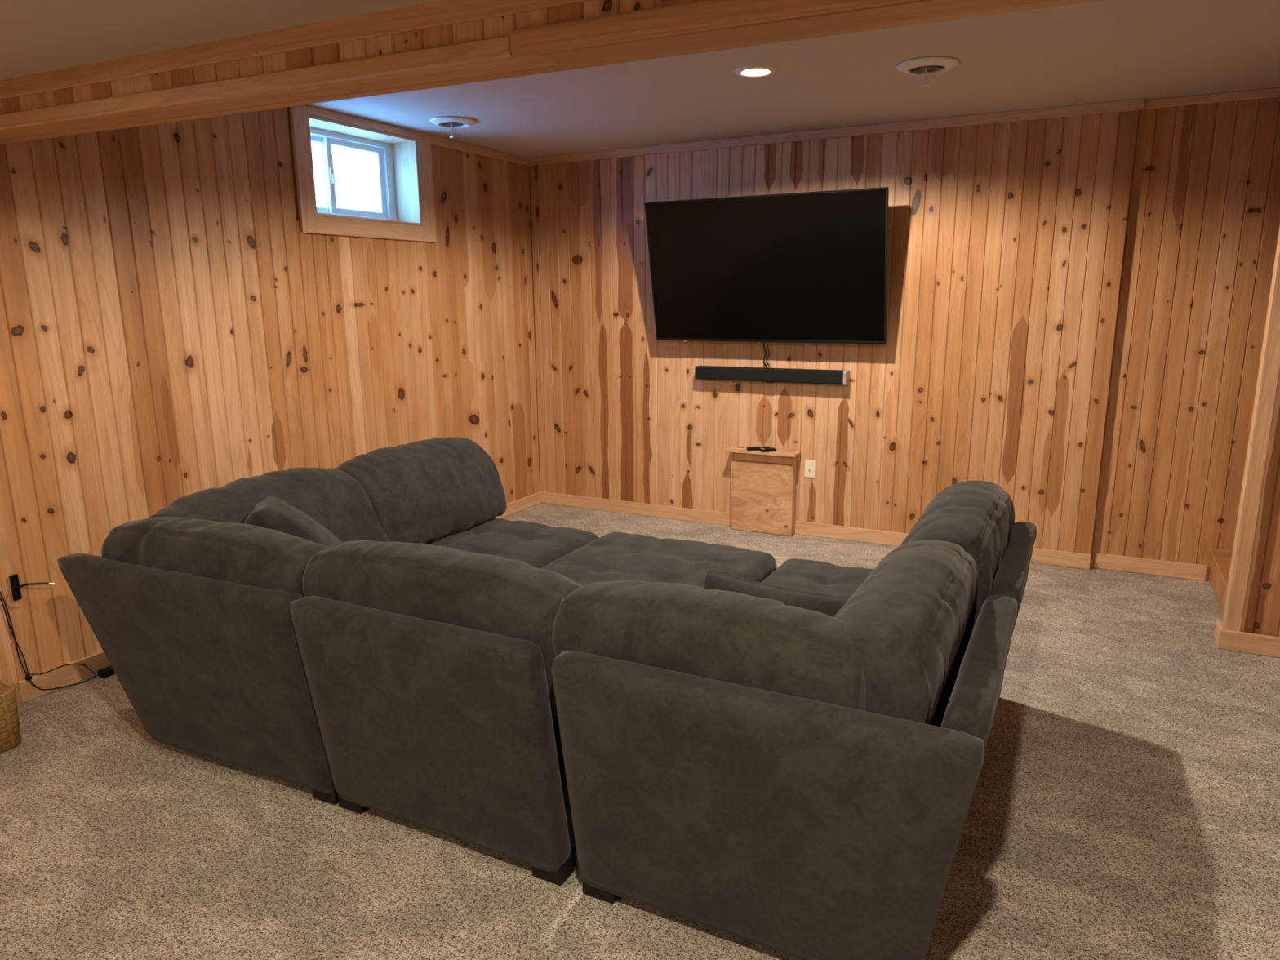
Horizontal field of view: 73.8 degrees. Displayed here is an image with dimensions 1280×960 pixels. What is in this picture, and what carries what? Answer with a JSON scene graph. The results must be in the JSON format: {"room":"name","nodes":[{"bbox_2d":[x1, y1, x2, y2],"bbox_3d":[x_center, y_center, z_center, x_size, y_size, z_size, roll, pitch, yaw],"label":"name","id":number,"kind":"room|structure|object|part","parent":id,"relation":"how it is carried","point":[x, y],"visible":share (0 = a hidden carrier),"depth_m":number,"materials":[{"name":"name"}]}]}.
{"room":"leisure room","nodes":[
{"label":"leisure room","id":0,"kind":"room"},
{"bbox_2d":[0,0,438,79],"bbox_3d":[-0.510,-0.507,-1.053,7.700,0.100,5.800,6,14,27],"label":"ceiling","id":1,"kind":"structure","parent":0,"point":[37,36],"depth_m":2.13,"materials":[{"name":"beige paint"}]},
{"bbox_2d":[0,106,539,681],"bbox_3d":[-2.890,-0.268,2.476,0.260,2.600,9.250,6,14,27],"label":"wall","id":2,"kind":"structure","parent":0,"point":[171,328],"depth_m":3.89,"materials":[{"name":"brown wood"}]},
{"bbox_2d":[0,581,22,707],"bbox_3d":[-3.649,0.310,0.761,0.036,2.212,5.355,6,14,27],"label":"trim","id":3,"kind":"structure","parent":2,"relation":"attached to","point":[8,674],"depth_m":3.24,"materials":[{"name":"brown wood"}]},
{"bbox_2d":[0,591,31,680],"bbox_3d":[-2.461,-0.214,2.950,0.016,2.094,0.348,6,14,27],"label":"hanging cord","id":4,"kind":"object","parent":2,"relation":"attached to","point":[28,677],"visible":1,"depth_m":3.26,"materials":[{"name":"black plastic"}]},
{"bbox_2d":[8,573,53,600],"bbox_3d":[-2.343,0.410,3.283,0.139,0.100,0.040,-4,13,-14],"label":"outlet box","id":5,"kind":"object","parent":2,"relation":"attached to","point":[15,587],"visible":1,"depth_m":3.27,"materials":[{"name":"black plastic"}]},
{"bbox_2d":[17,491,541,702],"bbox_3d":[-1.589,0.480,4.891,0.014,0.087,3.625,6,14,27],"label":"baseboard","id":6,"kind":"structure","parent":2,"relation":"attached to","point":[67,675],"depth_m":3.49,"materials":[{"name":"brown wood"}]},
{"bbox_2d":[288,104,436,242],"bbox_3d":[-1.583,-1.659,4.729,0.256,0.617,1.012,6,14,27],"label":"window","id":7,"kind":"structure","parent":2,"relation":"in","point":[403,156],"depth_m":4.77,"materials":[{"name":"brown wood"}]},
{"bbox_3d":[-1.690,-1.560,4.277,0.020,0.617,0.091,6,14,27],"label":"casing","id":8,"kind":"part","parent":7,"relation":"part of","materials":[{"name":"brown wood"}]},
{"bbox_3d":[-1.783,-1.647,4.579,0.021,0.393,0.290,6,14,27],"label":"sash","id":9,"kind":"part","parent":7,"relation":"part of","materials":[{"name":"white plastic"}]},
{"bbox_3d":[-1.671,-1.686,4.755,0.073,0.481,0.798,6,14,27],"label":"frame","id":10,"kind":"part","parent":7,"relation":"part of","materials":[{"name":"white plastic"}]},
{"bbox_3d":[-1.612,-1.707,4.847,0.022,0.393,0.426,6,14,27],"label":"sash","id":11,"kind":"part","parent":7,"relation":"part of","materials":[{"name":"white plastic"}]},
{"bbox_3d":[-1.488,-1.927,4.604,0.020,0.043,0.804,6,14,27],"label":"casing","id":12,"kind":"part","parent":7,"relation":"part of","materials":[{"name":"brown wood"}]},
{"bbox_3d":[-1.483,-1.387,4.722,0.020,0.087,0.804,6,14,27],"label":"casing","id":13,"kind":"part","parent":7,"relation":"part of","materials":[{"name":"brown wood"}]},
{"bbox_3d":[-1.274,-1.735,5.065,0.020,0.617,0.117,6,14,27],"label":"casing","id":14,"kind":"part","parent":7,"relation":"part of","materials":[{"name":"brown wood"}]},
{"bbox_2d":[430,134,528,165],"bbox_3d":[-1.015,-2.123,5.503,0.016,0.051,1.027,6,14,27],"label":"trim","id":15,"kind":"structure","parent":2,"relation":"attached to","point":[437,140],"depth_m":5.45,"materials":[{"name":"brown wood"}]},
{"bbox_2d":[0,502,1279,959],"bbox_3d":[0.358,1.407,1.046,7.700,0.120,9.500,6,14,27],"label":"floor","id":16,"kind":"structure","parent":0,"point":[1125,805],"depth_m":2.48,"materials":[{"name":"carpet"}]},
{"bbox_2d":[0,680,21,752],"bbox_3d":[-2.401,0.856,2.900,0.315,0.210,0.415,6,14,27],"label":"storage basket","id":17,"kind":"object","parent":16,"relation":"on","point":[10,730],"visible":1,"depth_m":2.97,"materials":[{"name":"fabric"}]},
{"bbox_2d":[25,663,115,690],"bbox_3d":[-2.295,0.779,3.470,0.052,0.118,0.359,7,14,32],"label":"power adapter","id":18,"kind":"object","parent":16,"relation":"on","point":[108,671],"visible":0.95,"depth_m":3.52,"materials":[{"name":"black plastic"}]},
{"bbox_3d":[-2.328,0.788,3.427,0.023,0.117,0.253,6,14,28],"label":"cord","id":19,"kind":"part","parent":18,"relation":"part of","materials":[{"name":"black plastic"}]},
{"bbox_3d":[-2.332,0.781,3.439,0.023,0.093,0.230,8,15,34],"label":"cord","id":20,"kind":"part","parent":18,"relation":"part of","materials":[{"name":"black plastic"}]},
{"bbox_2d":[57,466,390,804],"bbox_3d":[-1.241,0.458,3.118,1.037,0.880,1.063,5,13,24],"label":"sofa section","id":21,"kind":"object","parent":16,"relation":"on","point":[188,603],"visible":0.73,"depth_m":2.66,"materials":[{"name":"grey fabric"}]},
{"bbox_3d":[-1.419,0.609,2.748,1.033,0.686,0.197,5,13,24],"label":"panel","id":22,"kind":"part","parent":21,"relation":"part of","materials":[{"name":"grey fabric"}]},
{"bbox_2d":[101,516,327,596],"bbox_3d":[-1.313,0.314,2.776,0.887,0.405,0.367,5,13,24],"label":"cushion","id":23,"kind":"object","parent":21,"relation":"on","point":[227,551],"depth_m":2.57,"materials":[{"name":"grey fabric"}]},
{"bbox_2d":[148,466,390,542],"bbox_3d":[-1.371,0.205,3.230,0.382,0.432,0.869,5,13,24],"label":"cushion","id":24,"kind":"object","parent":21,"relation":"on","point":[333,498],"depth_m":3.27,"materials":[{"name":"grey fabric"}]},
{"bbox_2d":[244,496,341,546],"bbox_3d":[-1.274,0.227,3.167,0.356,0.361,0.407,-6,13,-24],"label":"throw pillow","id":25,"kind":"object","parent":21,"relation":"on","point":[273,513],"visible":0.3,"depth_m":3.00,"materials":[{"name":"grey fabric"}]},
{"bbox_2d":[289,540,583,885],"bbox_3d":[-0.411,0.553,2.673,0.894,0.868,0.967,6,14,27],"label":"sofa section","id":26,"kind":"object","parent":16,"relation":"on","point":[428,668],"visible":0.76,"depth_m":2.25,"materials":[{"name":"grey fabric"}]},
{"bbox_2d":[302,540,583,716],"bbox_3d":[-0.525,0.380,2.412,0.891,0.418,0.350,6,14,27],"label":"cushion","id":27,"kind":"object","parent":26,"relation":"on","point":[494,596],"depth_m":2.21,"materials":[{"name":"grey fabric"}]},
{"bbox_2d":[333,436,599,568],"bbox_3d":[-0.782,0.292,3.874,0.966,0.874,0.879,6,14,27],"label":"sofa section","id":28,"kind":"object","parent":16,"relation":"on","point":[448,491],"visible":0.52,"depth_m":3.83,"materials":[{"name":"grey fabric"}]},
{"bbox_2d":[333,436,506,543],"bbox_3d":[-1.008,0.050,3.938,0.361,0.424,0.877,6,14,27],"label":"cushion","id":29,"kind":"object","parent":28,"relation":"on","point":[439,490],"depth_m":3.83,"materials":[{"name":"grey fabric"}]},
{"bbox_2d":[426,518,599,568],"bbox_3d":[-0.696,0.369,3.844,0.772,0.213,0.848,6,14,27],"label":"seat cushion","id":30,"kind":"object","parent":28,"relation":"on","point":[537,545],"depth_m":3.84,"materials":[{"name":"grey fabric"}]},
{"bbox_2d":[540,531,777,588],"bbox_3d":[0.037,0.565,3.506,0.843,0.482,0.867,6,14,27],"label":"ottoman","id":31,"kind":"object","parent":16,"relation":"on","point":[615,556],"visible":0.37,"depth_m":3.49,"materials":[{"name":"grey fabric"}]},
{"bbox_2d":[724,446,800,536],"bbox_3d":[0.793,0.076,5.559,0.472,0.550,0.126,6,14,27],"label":"wooden cabinet","id":32,"kind":"object","parent":16,"relation":"on","point":[763,495],"visible":0.98,"depth_m":5.54,"materials":[{"name":"brown wood"}]},
{"bbox_3d":[0.623,0.063,5.675,0.013,0.530,0.076,6,14,27],"label":"panel","id":33,"kind":"part","parent":32,"relation":"part of","materials":[{"name":"brown wood"}]},
{"bbox_2d":[746,446,770,450],"bbox_3d":[0.766,-0.205,5.511,0.150,0.020,0.046,-1,12,-5],"label":"remote control","id":34,"kind":"object","parent":32,"relation":"on","point":[748,448],"visible":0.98,"depth_m":5.49,"materials":[{"name":"black plastic"}]},
{"bbox_3d":[0.791,0.116,5.564,0.396,0.466,0.014,6,14,27],"label":"panel","id":35,"kind":"part","parent":32,"relation":"part of","materials":[{"name":"brown wood"}]},
{"bbox_3d":[0.791,-0.183,5.502,0.472,0.018,0.126,6,14,27],"label":"lid","id":36,"kind":"part","parent":32,"relation":"part of","materials":[{"name":"brown wood"}]},
{"bbox_3d":[0.793,-0.144,5.514,0.396,0.060,0.010,6,14,27],"label":"rail","id":37,"kind":"part","parent":32,"relation":"part of","materials":[{"name":"brown wood"}]},
{"bbox_2d":[759,447,776,452],"bbox_3d":[0.820,-0.194,5.460,0.100,0.020,0.048,-3,13,-12],"label":"remote control","id":38,"kind":"object","parent":32,"relation":"on","point":[771,449],"visible":1,"depth_m":5.44,"materials":[{"name":"black plastic"}]},
{"bbox_3d":[0.987,0.099,5.491,0.013,0.530,0.076,6,14,27],"label":"panel","id":39,"kind":"part","parent":32,"relation":"part of","materials":[{"name":"brown wood"}]},
{"bbox_2d":[551,539,1017,959],"bbox_3d":[0.408,0.621,2.269,1.013,0.893,0.987,6,14,27],"label":"sofa section","id":40,"kind":"object","parent":16,"relation":"on","point":[771,774],"visible":1,"depth_m":1.86,"materials":[{"name":"grey fabric"}]},
{"bbox_2d":[551,580,866,711],"bbox_3d":[0.185,0.451,2.054,0.777,0.424,0.347,6,14,27],"label":"cushion","id":41,"kind":"object","parent":40,"relation":"on","point":[765,646],"depth_m":1.87,"materials":[{"name":"grey fabric"}]},
{"bbox_3d":[0.251,0.772,1.931,0.955,0.686,0.197,6,14,27],"label":"panel","id":42,"kind":"part","parent":40,"relation":"part of","materials":[{"name":"grey fabric"}]},
{"bbox_2d":[704,569,850,617],"bbox_3d":[0.343,0.474,2.331,0.464,0.367,0.256,6,14,26],"label":"throw pillow","id":43,"kind":"object","parent":40,"relation":"on","point":[827,604],"visible":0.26,"depth_m":2.33,"materials":[{"name":"grey fabric"}]},
{"bbox_2d":[834,539,978,724],"bbox_3d":[0.640,0.409,2.174,0.350,0.443,0.855,6,14,27],"label":"cushion","id":44,"kind":"object","parent":40,"relation":"on","point":[904,626],"depth_m":1.85,"materials":[{"name":"grey fabric"}]},
{"bbox_2d":[930,711,935,724],"bbox_3d":[0.385,0.675,2.390,0.761,0.213,0.765,6,14,27],"label":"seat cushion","id":45,"kind":"object","parent":40,"relation":"on","point":[931,722],"depth_m":2.48,"materials":[{"name":"grey fabric"}]},
{"bbox_3d":[0.802,0.719,2.162,0.197,0.682,0.791,6,14,27],"label":"panel","id":46,"kind":"part","parent":40,"relation":"part of","materials":[{"name":"grey fabric"}]},
{"bbox_2d":[761,480,1036,726],"bbox_3d":[0.846,0.450,3.039,0.969,0.892,0.926,6,14,27],"label":"sofa section","id":47,"kind":"object","parent":16,"relation":"on","point":[978,517],"visible":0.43,"depth_m":2.70,"materials":[{"name":"grey fabric"}]},
{"bbox_2d":[761,558,955,710],"bbox_3d":[0.760,0.516,3.101,0.771,0.216,0.850,6,14,27],"label":"seat cushion","id":48,"kind":"object","parent":47,"relation":"on","point":[810,575],"depth_m":3.28,"materials":[{"name":"grey fabric"}]},
{"bbox_2d":[899,480,1014,662],"bbox_3d":[1.052,0.252,2.888,0.351,0.444,0.921,6,14,27],"label":"cushion","id":49,"kind":"object","parent":47,"relation":"on","point":[978,517],"depth_m":2.60,"materials":[{"name":"grey fabric"}]},
{"bbox_3d":[1.187,0.556,2.883,0.197,0.686,0.850,6,14,27],"label":"panel","id":50,"kind":"part","parent":47,"relation":"part of","materials":[{"name":"grey fabric"}]},
{"bbox_2d":[1208,547,1232,614],"bbox_3d":[3.330,0.301,3.933,1.062,0.759,0.820,6,14,27],"label":"staircase","id":51,"kind":"structure","parent":16,"relation":"on","point":[1221,558],"depth_m":4.33,"materials":[{"name":"brown wood"}]},
{"bbox_2d":[306,0,1279,157],"bbox_3d":[1.642,-1.674,2.968,7.700,0.100,3.800,6,14,27],"label":"ceiling","id":52,"kind":"structure","parent":0,"point":[1101,51],"depth_m":3.89,"materials":[{"name":"beige paint"}]},
{"bbox_2d":[429,115,476,137],"bbox_3d":[-1.023,-1.925,4.677,0.254,0.088,0.254,-10,15,-37],"label":"ceiling vent","id":53,"kind":"object","parent":52,"relation":"in","point":[449,122],"visible":1,"depth_m":4.62,"materials":[{"name":"white plastic"}]},
{"bbox_3d":[-1.041,-1.955,4.694,0.060,0.013,0.058,-10,15,-37],"label":"damper blade","id":54,"kind":"part","parent":53,"relation":"part of","materials":[{"name":"grey metal"}]},
{"bbox_2d":[0,0,1099,144],"bbox_3d":[0.797,-1.085,1.496,7.000,0.410,0.188,5,13,24],"label":"ceiling beam","id":55,"kind":"structure","parent":52,"relation":"attached to","point":[438,43],"depth_m":2.06,"materials":[{"name":"brown wood"}]},
{"bbox_3d":[-1.355,-1.081,2.415,2.335,0.042,0.020,5,13,24],"label":"trim","id":56,"kind":"part","parent":55,"relation":"part of","materials":[{"name":"brown wood"}]},
{"bbox_3d":[0.767,-0.987,1.449,7.000,0.055,0.016,5,13,24],"label":"trim","id":57,"kind":"part","parent":55,"relation":"part of","materials":[{"name":"brown wood"}]},
{"bbox_3d":[1.830,-0.803,0.989,4.662,0.056,0.030,5,13,24],"label":"trim","id":58,"kind":"part","parent":55,"relation":"part of","materials":[{"name":"brown wood"}]},
{"bbox_2d":[734,65,777,77],"bbox_3d":[0.499,-1.761,3.679,0.184,0.011,0.184,6,14,27],"label":"recessed light","id":59,"kind":"object","parent":52,"relation":"in","point":[750,71],"visible":1,"depth_m":3.66,"materials":[{"name":"white plastic"}]},
{"bbox_2d":[896,56,959,87],"bbox_3d":[1.214,-1.711,3.606,0.254,0.088,0.254,-10,15,-37],"label":"ceiling vent","id":60,"kind":"object","parent":52,"relation":"in","point":[929,65],"visible":1,"depth_m":3.55,"materials":[{"name":"white plastic"}]},
{"bbox_3d":[1.196,-1.742,3.624,0.060,0.013,0.058,-10,15,-37],"label":"damper blade","id":61,"kind":"part","parent":60,"relation":"part of","materials":[{"name":"grey metal"}]},
{"bbox_3d":[1.204,-1.706,3.600,0.010,0.079,0.036,-10,15,-37],"label":"pull rod","id":62,"kind":"part","parent":60,"relation":"part of","materials":[{"name":"white plastic"}]},
{"bbox_3d":[1.231,-1.732,3.578,0.060,0.013,0.058,-10,15,-37],"label":"damper blade","id":63,"kind":"part","parent":60,"relation":"part of","materials":[{"name":"grey metal"}]},
{"bbox_2d":[528,110,1139,564],"bbox_3d":[0.835,-0.973,5.567,3.975,2.600,0.300,6,14,27],"label":"wall","id":64,"kind":"structure","parent":0,"point":[1006,241],"depth_m":5.08,"materials":[{"name":"brown wood"}]},
{"bbox_2d":[540,491,730,525],"bbox_3d":[-0.061,0.200,6.119,1.576,0.087,0.014,6,14,27],"label":"baseboard","id":65,"kind":"structure","parent":64,"relation":"attached to","point":[593,503],"depth_m":6.09,"materials":[{"name":"brown wood"}]},
{"bbox_2d":[644,186,888,368],"bbox_3d":[0.759,-1.192,5.209,1.484,1.026,0.303,6,14,27],"label":"television","id":66,"kind":"object","parent":64,"relation":"attached to","point":[807,267],"visible":1,"depth_m":5.10,"materials":[{"name":"black plastic"}]},
{"bbox_2d":[694,365,849,385],"bbox_3d":[0.820,-0.666,5.412,1.001,0.088,0.092,6,14,27],"label":"soundbar","id":67,"kind":"object","parent":64,"relation":"attached to","point":[766,375],"visible":1,"depth_m":5.36,"materials":[{"name":"black plastic"}]},
{"bbox_2d":[804,459,815,477],"bbox_3d":[1.086,-0.071,5.453,0.070,0.114,0.014,6,14,27],"label":"wall plate","id":68,"kind":"object","parent":64,"relation":"attached to","point":[810,465],"visible":1,"depth_m":5.45,"materials":[{"name":"beige plastic"}]},
{"bbox_2d":[528,98,1144,165],"bbox_3d":[0.875,-2.057,5.121,3.732,0.051,0.018,6,14,27],"label":"trim","id":69,"kind":"structure","parent":64,"relation":"attached to","point":[1138,104],"depth_m":4.91,"materials":[{"name":"brown wood"}]},
{"bbox_2d":[795,520,1090,569],"bbox_3d":[1.777,0.386,5.190,1.714,0.087,0.014,6,14,27],"label":"baseboard","id":70,"kind":"structure","parent":64,"relation":"attached to","point":[1048,557],"depth_m":5.32,"materials":[{"name":"brown wood"}]},
{"bbox_2d":[1089,97,1279,580],"bbox_3d":[4.168,-0.939,3.865,3.484,3.200,0.291,6,14,27],"label":"wall","id":71,"kind":"structure","parent":0,"point":[1202,228],"depth_m":4.43,"materials":[{"name":"brown wood"}]},
{"bbox_2d":[1093,552,1207,581],"bbox_3d":[2.817,0.479,4.717,0.533,0.087,0.014,6,14,27],"label":"baseboard","id":72,"kind":"structure","parent":71,"relation":"attached to","point":[1102,561],"depth_m":4.71,"materials":[{"name":"brown wood"}]},
{"bbox_2d":[1143,87,1279,109],"bbox_3d":[3.564,-1.802,3.814,2.267,0.041,0.018,6,14,27],"label":"trim","id":73,"kind":"structure","parent":71,"relation":"attached to","point":[1268,92],"depth_m":4.18,"materials":[{"name":"brown wood"}]},
{"bbox_2d":[1222,225,1279,637],"bbox_3d":[3.906,-0.416,2.882,2.972,2.600,0.187,6,14,27],"label":"wall","id":74,"kind":"structure","parent":0,"point":[1252,598],"depth_m":3.60,"materials":[{"name":"brown wood"}]},
{"bbox_2d":[1213,620,1279,657],"bbox_3d":[3.800,0.810,3.158,2.788,0.087,0.129,6,14,27],"label":"baseboard","id":75,"kind":"structure","parent":74,"relation":"attached to","point":[1242,642],"depth_m":3.68,"materials":[{"name":"brown wood"}]},
{"bbox_3d":[-27.550,-4.248,19.664,59.738,0.100,80.000,6,14,27],"label":"ground","id":76,"kind":"structure","parent":0,"visible":0},
{"bbox_2d":[332,145,354,209],"bbox_3d":[-1.834,-2.198,5.189,0.070,1.599,0.080,6,14,27],"label":"porch post","id":77,"kind":"object","parent":76,"relation":"on","point":[341,155],"visible":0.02,"depth_m":5.24,"materials":[{"name":"white plastic"}]}
]}

